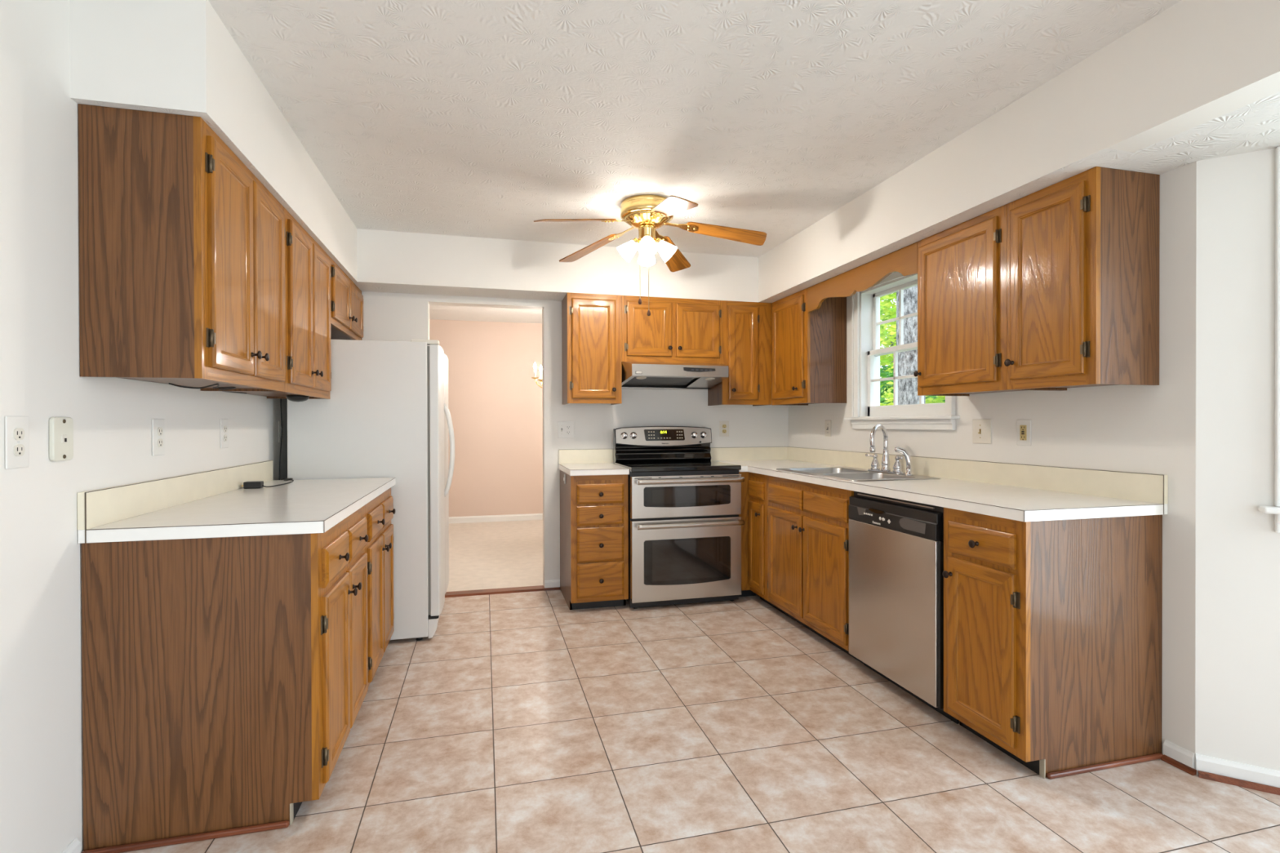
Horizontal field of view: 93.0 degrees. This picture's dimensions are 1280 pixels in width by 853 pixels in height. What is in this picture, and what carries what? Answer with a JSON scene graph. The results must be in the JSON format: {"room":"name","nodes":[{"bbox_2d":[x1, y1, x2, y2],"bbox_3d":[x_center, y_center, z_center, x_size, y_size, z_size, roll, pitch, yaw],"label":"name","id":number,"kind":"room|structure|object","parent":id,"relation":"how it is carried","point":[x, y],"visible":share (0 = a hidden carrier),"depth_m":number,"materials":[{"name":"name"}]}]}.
{"room":"kitchen","nodes":[
{"label":"kitchen","id":0,"kind":"room"},
{"bbox_2d":[0,0,287,852],"bbox_3d":[-0.986,-0.005,-0.801,0.120,2.433,10.177,0,0,-14],"label":"wall","id":1,"kind":"structure","parent":0,"point":[42,760],"depth_m":1.58,"materials":[{"name":"white paint"}]},
{"bbox_2d":[4,415,29,469],"bbox_3d":[-1.501,0.038,1.466,0.007,0.126,0.074,0,0,-14],"label":"outlet","id":2,"kind":"object","parent":1,"relation":"attached to","point":[16,428],"visible":1,"depth_m":1.46,"materials":[{"name":"white plastic"}]},
{"bbox_2d":[13,444,24,456],"bbox_3d":[-1.499,0.057,1.467,0.004,0.029,0.033,0,0,-14],"label":"receptacle","id":3,"kind":"object","parent":2,"relation":"attached to","point":[18,449],"depth_m":1.46,"materials":[{"name":"beige plastic"}]},
{"bbox_2d":[13,427,24,439],"bbox_3d":[-1.499,0.018,1.467,0.004,0.029,0.033,0,0,-14],"label":"receptacle","id":4,"kind":"object","parent":2,"relation":"attached to","point":[18,433],"depth_m":1.46,"materials":[{"name":"beige plastic"}]},
{"bbox_2d":[48,417,73,461],"bbox_3d":[-1.535,0.033,1.615,0.014,0.116,0.080,0,0,-14],"label":"phone jack","id":5,"kind":"object","parent":1,"relation":"attached to","point":[60,428],"visible":1,"depth_m":1.60,"materials":[{"name":"beige plastic"}]},
{"bbox_2d":[60,837,80,852],"bbox_3d":[-0.616,1.181,-1.960,0.013,0.070,7.500,0,0,-14],"label":"baseboard","id":6,"kind":"structure","parent":1,"relation":"attached to","point":[74,846],"depth_m":1.65,"materials":[{"name":"white paint"}]},
{"bbox_2d":[151,418,164,456],"bbox_3d":[-1.664,0.037,2.102,0.007,0.126,0.080,0,0,-14],"label":"outlet","id":7,"kind":"object","parent":1,"relation":"attached to","point":[157,424],"visible":1,"depth_m":2.09,"materials":[{"name":"white plastic"}]},
{"bbox_2d":[157,438,163,447],"bbox_3d":[-1.663,0.057,2.106,0.004,0.029,0.033,0,0,-14],"label":"receptacle","id":8,"kind":"object","parent":7,"relation":"attached to","point":[160,441],"depth_m":2.11,"materials":[{"name":"beige plastic"}]},
{"bbox_2d":[157,427,163,435],"bbox_3d":[-1.663,0.018,2.106,0.004,0.029,0.033,0,0,-14],"label":"receptacle","id":9,"kind":"object","parent":7,"relation":"attached to","point":[160,430],"depth_m":2.11,"materials":[{"name":"beige plastic"}]},
{"bbox_2d":[76,460,273,529],"bbox_3d":[-1.741,0.232,2.435,0.020,0.104,1.549,0,0,-14],"label":"backsplash","id":10,"kind":"structure","parent":1,"relation":"attached to","point":[104,507],"depth_m":2.08,"materials":[{"name":"beige laminate"}]},
{"bbox_2d":[78,103,285,391],"bbox_3d":[-1.491,-0.521,2.104,0.344,0.759,0.759,0,0,-14],"label":"upper cabinet","id":11,"kind":"object","parent":1,"relation":"attached to","point":[182,246],"visible":0.99,"depth_m":1.75,"materials":[{"name":"brown wood"}]},
{"bbox_2d":[168,382,246,393],"bbox_3d":[-1.622,-0.142,2.404,0.137,0.018,0.742,0,0,-17],"label":"loose cable","id":12,"kind":"object","parent":11,"relation":"hanging from","point":[217,384],"visible":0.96,"depth_m":2.16,"materials":[{"name":"black plastic"}]},
{"bbox_2d":[220,418,228,448],"bbox_3d":[-1.800,0.031,2.636,0.007,0.126,0.080,0,0,-14],"label":"outlet","id":13,"kind":"object","parent":1,"relation":"attached to","point":[224,422],"visible":1,"depth_m":2.63,"materials":[{"name":"white plastic"}]},
{"bbox_2d":[223,435,226,441],"bbox_3d":[-1.799,0.050,2.636,0.004,0.029,0.033,0,0,-14],"label":"receptacle","id":14,"kind":"object","parent":13,"relation":"attached to","point":[224,436],"depth_m":2.63,"materials":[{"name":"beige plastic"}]},
{"bbox_2d":[223,426,226,432],"bbox_3d":[-1.799,0.011,2.636,0.004,0.029,0.033,0,0,-14],"label":"receptacle","id":15,"kind":"object","parent":13,"relation":"attached to","point":[224,427],"depth_m":2.63,"materials":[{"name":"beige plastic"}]},
{"bbox_2d":[279,398,282,479],"bbox_3d":[-1.922,0.014,3.250,0.028,0.641,0.073,0,0,-41],"label":"hanging cord","id":16,"kind":"object","parent":1,"relation":"hanging from","point":[280,398],"visible":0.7,"depth_m":3.26,"materials":[{"name":"black plastic"}]},
{"bbox_2d":[278,421,284,442],"bbox_3d":[-1.989,0.029,3.372,0.007,0.120,0.075,0,0,-14],"label":"outlet","id":17,"kind":"object","parent":1,"relation":"attached to","point":[279,422],"visible":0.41,"depth_m":3.35,"materials":[{"name":"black plastic"}]},
{"bbox_2d":[231,208,331,399],"bbox_3d":[-1.680,-0.524,2.840,0.344,0.759,0.759,0,0,-14],"label":"upper cabinet","id":18,"kind":"object","parent":1,"relation":"attached to","point":[308,275],"visible":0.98,"depth_m":2.79,"materials":[{"name":"brown wood"}]},
{"bbox_2d":[286,395,309,401],"bbox_3d":[-1.706,-0.138,3.031,0.100,0.032,0.100,0,0,-14],"label":"light","id":19,"kind":"object","parent":18,"relation":"attached to","point":[291,397],"visible":0.98,"depth_m":3.00,"materials":[{"name":"black plastic"}]},
{"bbox_2d":[329,257,363,340],"bbox_3d":[-1.884,-0.731,3.635,0.344,0.351,0.883,0,0,-14],"label":"upper cabinet","id":20,"kind":"object","parent":1,"relation":"attached to","point":[346,298],"visible":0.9,"depth_m":3.59,"materials":[{"name":"brown wood"}]},
{"bbox_2d":[69,0,365,291],"bbox_3d":[-1.704,-1.071,2.882,0.325,0.333,2.436,0,0,-14],"label":"wall","id":21,"kind":"structure","parent":0,"point":[180,57],"depth_m":1.74,"materials":[{"name":"white paint"}]},
{"bbox_2d":[429,319,542,516],"bbox_3d":[-1.631,-0.057,7.572,5.400,2.460,0.120,0,0,-14],"label":"wall","id":22,"kind":"structure","parent":0,"point":[495,404],"depth_m":7.47,"materials":[{"name":"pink paint"}]},
{"bbox_2d":[448,513,542,523],"bbox_3d":[-1.612,1.131,7.513,5.160,0.083,0.013,0,0,-14],"label":"baseboard","id":23,"kind":"structure","parent":22,"relation":"attached to","point":[466,519],"depth_m":7.47,"materials":[{"name":"white paint"}]},
{"bbox_2d":[356,228,758,302],"bbox_3d":[-0.486,-1.081,4.298,2.737,0.333,0.297,0,0,-14],"label":"wall","id":24,"kind":"structure","parent":0,"point":[388,261],"depth_m":4.09,"materials":[{"name":"white paint"}]},
{"bbox_2d":[361,291,787,586],"bbox_3d":[-0.500,-0.032,4.514,3.460,2.433,0.120,0,0,-14],"label":"wall","id":25,"kind":"structure","parent":0,"point":[387,317],"depth_m":4.45,"materials":[{"name":"white paint"}]},
{"bbox_2d":[543,586,559,591],"bbox_3d":[-0.636,1.177,4.401,0.115,0.017,0.017,0,0,-14],"label":"trim","id":26,"kind":"structure","parent":25,"relation":"attached to","point":[557,588],"depth_m":4.40,"materials":[{"name":"brown wood"}]},
{"bbox_2d":[544,579,559,587],"bbox_3d":[-0.637,1.151,4.415,0.110,0.070,0.013,0,0,-14],"label":"baseboard","id":27,"kind":"structure","parent":25,"relation":"attached to","point":[552,583],"depth_m":4.41,"materials":[{"name":"white paint"}]},
{"bbox_2d":[557,421,573,438],"bbox_3d":[-0.540,0.024,4.434,0.116,0.122,0.015,0,0,-14],"label":"outlet","id":28,"kind":"object","parent":25,"relation":"attached to","point":[566,428],"visible":1,"depth_m":4.44,"materials":[{"name":"white plastic"}]},
{"bbox_2d":[558,448,613,463],"bbox_3d":[-0.397,0.219,4.468,0.401,0.104,0.020,0,0,-14],"label":"backsplash","id":29,"kind":"structure","parent":25,"relation":"attached to","point":[574,455],"depth_m":4.46,"materials":[{"name":"beige laminate"}]},
{"bbox_2d":[561,292,622,404],"bbox_3d":[-0.343,-0.537,4.309,0.378,0.754,0.346,0,0,-14],"label":"upper cabinet","id":30,"kind":"object","parent":25,"relation":"attached to","point":[591,323],"visible":1,"depth_m":4.18,"materials":[{"name":"brown wood"}]},
{"bbox_2d":[621,295,722,364],"bbox_3d":[0.204,-0.685,4.449,0.750,0.461,0.346,0,0,-14],"label":"upper cabinet","id":31,"kind":"object","parent":25,"relation":"attached to","point":[677,330],"visible":0.95,"depth_m":4.32,"materials":[{"name":"brown wood"}]},
{"bbox_2d":[621,361,728,390],"bbox_3d":[0.223,-0.367,4.380,0.747,0.172,0.492,0,0,-14],"label":"range hood","id":32,"kind":"object","parent":25,"relation":"attached to","point":[634,375],"visible":1,"depth_m":4.22,"materials":[{"name":"metal"}]},
{"bbox_2d":[719,421,728,436],"bbox_3d":[0.658,0.018,4.745,0.082,0.120,0.007,0,0,-14],"label":"outlet","id":33,"kind":"object","parent":25,"relation":"attached to","point":[723,425],"visible":1,"depth_m":4.74,"materials":[{"name":"beige plastic"}]},
{"bbox_2d":[707,300,771,405],"bbox_3d":[0.758,-0.539,4.591,0.391,0.757,0.346,0,0,-14],"label":"upper cabinet","id":34,"kind":"object","parent":25,"relation":"attached to","point":[746,326],"visible":0.95,"depth_m":4.46,"materials":[{"name":"brown wood"}]},
{"bbox_2d":[208,0,1181,323],"bbox_3d":[0.017,-1.306,1.124,5.400,0.147,13.420,0,0,-14],"label":"ceiling","id":35,"kind":"structure","parent":0,"point":[477,118],"depth_m":2.28,"materials":[{"name":"white paint"}]},
{"bbox_2d":[531,362,542,387],"bbox_3d":[-0.777,-0.789,6.043,0.612,0.984,0.602,0,0,-14],"label":"chandelier","id":36,"kind":"object","parent":35,"relation":"hanging from","point":[535,377],"visible":0.1,"depth_m":5.92,"materials":[{"name":"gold metal"}]},
{"bbox_2d":[533,194,766,315],"bbox_3d":[0.051,-0.926,3.352,1.276,0.634,1.219,0,0,-14],"label":"ceiling fan","id":37,"kind":"object","parent":35,"relation":"hanging from","point":[646,213],"visible":1,"depth_m":3.35,"materials":[{"name":"gold metal"}]},
{"bbox_2d":[120,520,1279,852],"bbox_3d":[0.071,1.248,1.149,5.500,0.104,13.420,0,0,-14],"label":"floor","id":38,"kind":"structure","parent":0,"point":[526,722],"depth_m":2.17,"materials":[{"name":"beige tile"}]},
{"bbox_2d":[81,505,368,852],"bbox_3d":[-1.337,0.760,2.139,0.646,0.876,0.777,0,0,-14],"label":"base cabinet","id":39,"kind":"object","parent":38,"relation":"on","point":[225,679],"visible":0.96,"depth_m":1.78,"materials":[{"name":"brown wood"}]},
{"bbox_2d":[76,460,395,543],"bbox_3d":[-1.449,0.249,2.510,0.624,0.142,1.550,0,0,-14],"label":"countertop","id":40,"kind":"structure","parent":39,"relation":"on","point":[215,503],"depth_m":2.02,"materials":[{"name":"beige laminate"}]},
{"bbox_2d":[241,478,293,488],"bbox_3d":[-1.784,0.266,2.970,0.119,0.031,0.447,0,0,-9],"label":"power adapter","id":41,"kind":"object","parent":40,"relation":"on","point":[255,484],"visible":1,"depth_m":2.76,"materials":[{"name":"black plastic"}]},
{"bbox_2d":[287,339,454,640],"bbox_3d":[-1.563,0.354,3.718,0.826,1.674,0.864,0,0,-14],"label":"refrigerator","id":42,"kind":"object","parent":38,"relation":"on","point":[386,414],"visible":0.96,"depth_m":3.34,"materials":[{"name":"white metal"}]},
{"bbox_2d":[364,487,395,686],"bbox_3d":[-1.527,0.757,2.877,0.646,0.876,0.744,0,0,-14],"label":"base cabinet","id":43,"kind":"object","parent":38,"relation":"on","point":[380,512],"visible":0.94,"depth_m":2.88,"materials":[{"name":"brown wood"}]},
{"bbox_2d":[444,585,544,597],"bbox_3d":[-1.086,1.181,4.348,0.793,0.012,0.120,0,0,-14],"label":"threshold","id":44,"kind":"object","parent":38,"relation":"on","point":[540,588],"visible":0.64,"depth_m":4.33,"materials":[{"name":"brown wood"}]},
{"bbox_2d":[560,470,628,609],"bbox_3d":[-0.328,0.748,4.168,0.380,0.876,0.638,0,0,-14],"label":"base cabinet","id":45,"kind":"object","parent":38,"relation":"on","point":[594,508],"visible":0.99,"depth_m":3.90,"materials":[{"name":"brown wood"}]},
{"bbox_2d":[558,448,629,475],"bbox_3d":[-0.323,0.239,4.178,0.402,0.142,0.619,0,0,-14],"label":"countertop","id":46,"kind":"structure","parent":45,"relation":"on","point":[574,462],"depth_m":4.41,"materials":[{"name":"beige laminate"}]},
{"bbox_2d":[613,426,744,608],"bbox_3d":[0.243,0.591,4.253,0.759,1.187,0.699,0,0,-14],"label":"range","id":47,"kind":"object","parent":38,"relation":"on","point":[685,522],"visible":0.99,"depth_m":3.99,"materials":[{"name":"silver metal"}]},
{"bbox_2d":[648,431,682,439],"bbox_3d":[0.189,0.062,4.490,0.264,0.054,0.009,0,0,-14],"label":"display","id":48,"kind":"object","parent":47,"relation":"attached to","point":[651,434],"depth_m":4.49,"materials":[{"name":"black glass"}]},
{"bbox_2d":[613,460,741,472],"bbox_3d":[0.244,0.276,4.247,0.759,0.031,0.555,0,0,-14],"label":"cooktop","id":49,"kind":"object","parent":47,"relation":"in","point":[634,466],"depth_m":4.06,"materials":[{"name":"black glass"}]},
{"bbox_2d":[738,471,777,608],"bbox_3d":[1.026,0.745,4.140,0.689,0.876,0.335,0,0,-14],"label":"base cabinet","id":50,"kind":"object","parent":38,"relation":"on","point":[753,489],"visible":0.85,"depth_m":4.08,"materials":[{"name":"brown wood"}]},
{"bbox_2d":[766,475,864,664],"bbox_3d":[1.202,0.748,3.531,0.652,0.876,0.928,0,0,-14],"label":"base cabinet","id":51,"kind":"object","parent":38,"relation":"on","point":[807,524],"visible":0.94,"depth_m":3.37,"materials":[{"name":"brown wood"}]},
{"bbox_2d":[710,446,1168,521],"bbox_3d":[1.204,0.239,3.442,0.691,0.142,2.803,0,0,-14],"label":"countertop","id":52,"kind":"structure","parent":51,"relation":"on","point":[1020,492],"depth_m":2.60,"materials":[{"name":"beige laminate"}]},
{"bbox_2d":[776,466,941,481],"bbox_3d":[1.213,0.353,3.500,0.525,0.173,0.854,0,0,-14],"label":"sink","id":53,"kind":"object","parent":52,"relation":"in","point":[848,473],"visible":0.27,"depth_m":3.48,"materials":[{"name":"metal"}]},
{"bbox_2d":[894,446,913,475],"bbox_3d":[1.446,0.189,3.330,0.095,0.155,0.044,0,0,20],"label":"sprayer","id":54,"kind":"object","parent":53,"relation":"on","point":[908,469],"visible":1,"depth_m":3.32,"materials":[{"name":"silver metal"}]},
{"bbox_2d":[865,424,905,474],"bbox_3d":[1.411,0.126,3.503,0.188,0.279,0.294,0,0,15],"label":"faucet","id":55,"kind":"object","parent":52,"relation":"on","point":[897,467],"visible":0.99,"depth_m":3.49,"materials":[{"name":"silver metal"}]},
{"bbox_2d":[848,491,959,724],"bbox_3d":[1.393,0.753,2.779,0.599,0.872,0.614,0,0,-14],"label":"dishwasher","id":56,"kind":"object","parent":38,"relation":"on","point":[896,545],"visible":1,"depth_m":2.64,"materials":[{"name":"silver metal"}]},
{"bbox_2d":[942,507,1163,779],"bbox_3d":[1.521,0.753,2.285,0.652,0.876,0.393,0,0,-14],"label":"base cabinet","id":57,"kind":"object","parent":38,"relation":"on","point":[1053,629],"visible":0.94,"depth_m":2.12,"materials":[{"name":"brown wood"}]},
{"bbox_2d":[758,46,1195,302],"bbox_3d":[1.354,-1.081,3.431,0.398,0.333,2.890,0,0,-14],"label":"wall","id":58,"kind":"structure","parent":0,"point":[1055,132],"depth_m":2.53,"materials":[{"name":"white paint"}]},
{"bbox_2d":[807,241,917,312],"bbox_3d":[1.247,-0.833,3.508,0.019,0.162,1.048,0,0,-14],"label":"valance","id":59,"kind":"object","parent":58,"relation":"attached to","point":[904,260],"visible":0.98,"depth_m":3.41,"materials":[{"name":"brown wood"}]},
{"bbox_2d":[787,160,1196,754],"bbox_3d":[1.602,-0.032,3.561,0.140,2.433,3.010,0,0,-14],"label":"wall","id":60,"kind":"structure","parent":0,"point":[1122,428],"depth_m":2.23,"materials":[{"name":"white paint"}]},
{"bbox_2d":[771,288,846,405],"bbox_3d":[1.163,-0.538,4.297,0.338,0.759,0.515,0,0,-14],"label":"upper cabinet","id":61,"kind":"object","parent":60,"relation":"attached to","point":[809,349],"visible":0.96,"depth_m":4.08,"materials":[{"name":"brown wood"}]},
{"bbox_2d":[825,420,831,436],"bbox_3d":[1.329,0.013,4.311,0.015,0.116,0.075,0,0,-14],"label":"light switch","id":62,"kind":"object","parent":60,"relation":"attached to","point":[828,423],"visible":1,"depth_m":4.31,"materials":[{"name":"beige plastic"}]},
{"bbox_2d":[844,271,959,430],"bbox_3d":[1.564,-0.456,3.594,0.195,0.946,0.960,0,0,-14],"label":"window","id":63,"kind":"structure","parent":60,"relation":"in","point":[921,416],"depth_m":3.83,"materials":[{"name":"white paint"}]},
{"bbox_2d":[972,418,991,444],"bbox_3d":[1.671,0.024,2.978,0.015,0.120,0.115,0,0,-14],"label":"light switch","id":64,"kind":"object","parent":60,"relation":"attached to","point":[981,428],"visible":1,"depth_m":2.97,"materials":[{"name":"beige plastic"}]},
{"bbox_2d":[913,204,1062,395],"bbox_3d":[1.553,-0.531,2.772,0.338,0.759,0.528,0,0,-14],"label":"upper cabinet","id":65,"kind":"object","parent":60,"relation":"attached to","point":[962,267],"visible":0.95,"depth_m":2.69,"materials":[{"name":"brown wood"}]},
{"bbox_2d":[1016,419,1031,445],"bbox_3d":[1.734,0.028,2.748,0.008,0.116,0.074,0,0,-14],"label":"outlet","id":66,"kind":"object","parent":60,"relation":"attached to","point":[1023,426],"visible":1,"depth_m":2.74,"materials":[{"name":"white plastic"}]},
{"bbox_2d":[1019,425,1026,439],"bbox_3d":[1.732,0.028,2.747,0.004,0.068,0.033,0,0,-14],"label":"receptacle","id":67,"kind":"object","parent":66,"relation":"attached to","point":[1023,428],"depth_m":2.75,"materials":[{"name":"beige plastic"}]},
{"bbox_2d":[1004,166,1159,391],"bbox_3d":[1.666,-0.529,2.334,0.338,0.759,0.374,0,0,-14],"label":"upper cabinet","id":68,"kind":"object","parent":60,"relation":"attached to","point":[1083,247],"visible":1,"depth_m":2.18,"materials":[{"name":"brown wood"}]},
{"bbox_2d":[1160,754,1196,775],"bbox_3d":[1.881,1.182,2.124,0.017,0.017,0.101,0,0,-14],"label":"trim","id":69,"kind":"structure","parent":60,"relation":"attached to","point":[1165,758],"depth_m":2.12,"materials":[{"name":"brown wood"}]},
{"bbox_2d":[1163,739,1195,768],"bbox_3d":[1.893,1.158,2.135,0.013,0.066,0.093,0,0,-14],"label":"baseboard","id":70,"kind":"structure","parent":60,"relation":"attached to","point":[1175,752],"depth_m":2.13,"materials":[{"name":"white paint"}]},
{"bbox_2d":[1106,0,1279,151],"bbox_3d":[2.453,-1.060,-1.416,0.120,0.333,7.047,0,0,-14],"label":"wall bay header","id":71,"kind":"structure","parent":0,"point":[1194,63],"depth_m":1.76,"materials":[{"name":"white paint"}]},
{"bbox_2d":[1133,91,1279,160],"bbox_3d":[2.919,-0.945,-1.296,0.842,0.100,7.047,0,0,-14],"label":"ceiling","id":72,"kind":"structure","parent":0,"point":[1253,126],"depth_m":1.90,"materials":[{"name":"white paint"}]},
{"bbox_2d":[1195,147,1279,770],"bbox_3d":[2.304,0.141,1.922,0.848,2.100,0.120,0,0,31],"label":"wall","id":73,"kind":"structure","parent":0,"point":[1237,606],"depth_m":2.03,"materials":[{"name":"white paint"}]},
{"bbox_2d":[1195,753,1279,787],"bbox_3d":[2.250,1.158,1.883,0.798,0.066,0.013,0,0,31],"label":"baseboard","id":74,"kind":"structure","parent":73,"relation":"attached to","point":[1243,771],"depth_m":2.03,"materials":[{"name":"white paint"}]},
{"bbox_2d":[1197,770,1279,795],"bbox_3d":[2.243,1.183,1.868,0.794,0.017,0.017,0,0,30],"label":"trim","id":75,"kind":"structure","parent":73,"relation":"attached to","point":[1218,778],"depth_m":2.01,"materials":[{"name":"brown wood"}]},
{"bbox_2d":[1257,146,1279,533],"bbox_3d":[2.320,-0.281,1.878,0.610,1.253,0.175,0,0,31],"label":"window","id":76,"kind":"structure","parent":73,"relation":"in","point":[1275,510],"depth_m":1.97,"materials":[{"name":"white paint"}]},
{"label":"outside","id":77,"kind":"structure","parent":0,"visible":0},
{"bbox_3d":[8.310,1.706,6.267,12.800,0.100,24.000,0,0,-14],"label":"ground","id":78,"kind":"structure","parent":77,"visible":0},
{"bbox_2d":[880,292,939,399],"bbox_3d":[8.036,-2.381,19.081,7.042,7.952,5.792,0,0,-14],"label":"tree","id":79,"kind":"object","parent":78,"relation":"on","point":[887,308],"visible":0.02,"depth_m":17.62,"materials":[{"name":"green plant"}]},
{"bbox_2d":[896,285,925,404],"bbox_3d":[2.813,-1.330,6.414,0.414,6.011,0.375,0,0,-14],"label":"tree","id":80,"kind":"object","parent":78,"relation":"on","point":[907,360],"visible":0.07,"depth_m":6.31,"materials":[{"name":"grey plant"}]},
{"bbox_2d":[880,365,945,404],"bbox_3d":[4.645,0.254,11.533,3.273,2.769,3.080,0,0,-14],"label":"shrub","id":81,"kind":"object","parent":78,"relation":"on","point":[884,374],"visible":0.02,"depth_m":11.00,"materials":[{"name":"green plant"}]},
{"bbox_2d":[880,381,945,405],"bbox_3d":[3.583,0.412,7.351,1.652,2.498,1.555,0,0,-14],"label":"shrub","id":82,"kind":"object","parent":78,"relation":"on","point":[939,400],"visible":0.02,"depth_m":7.41,"materials":[{"name":"green plant"}]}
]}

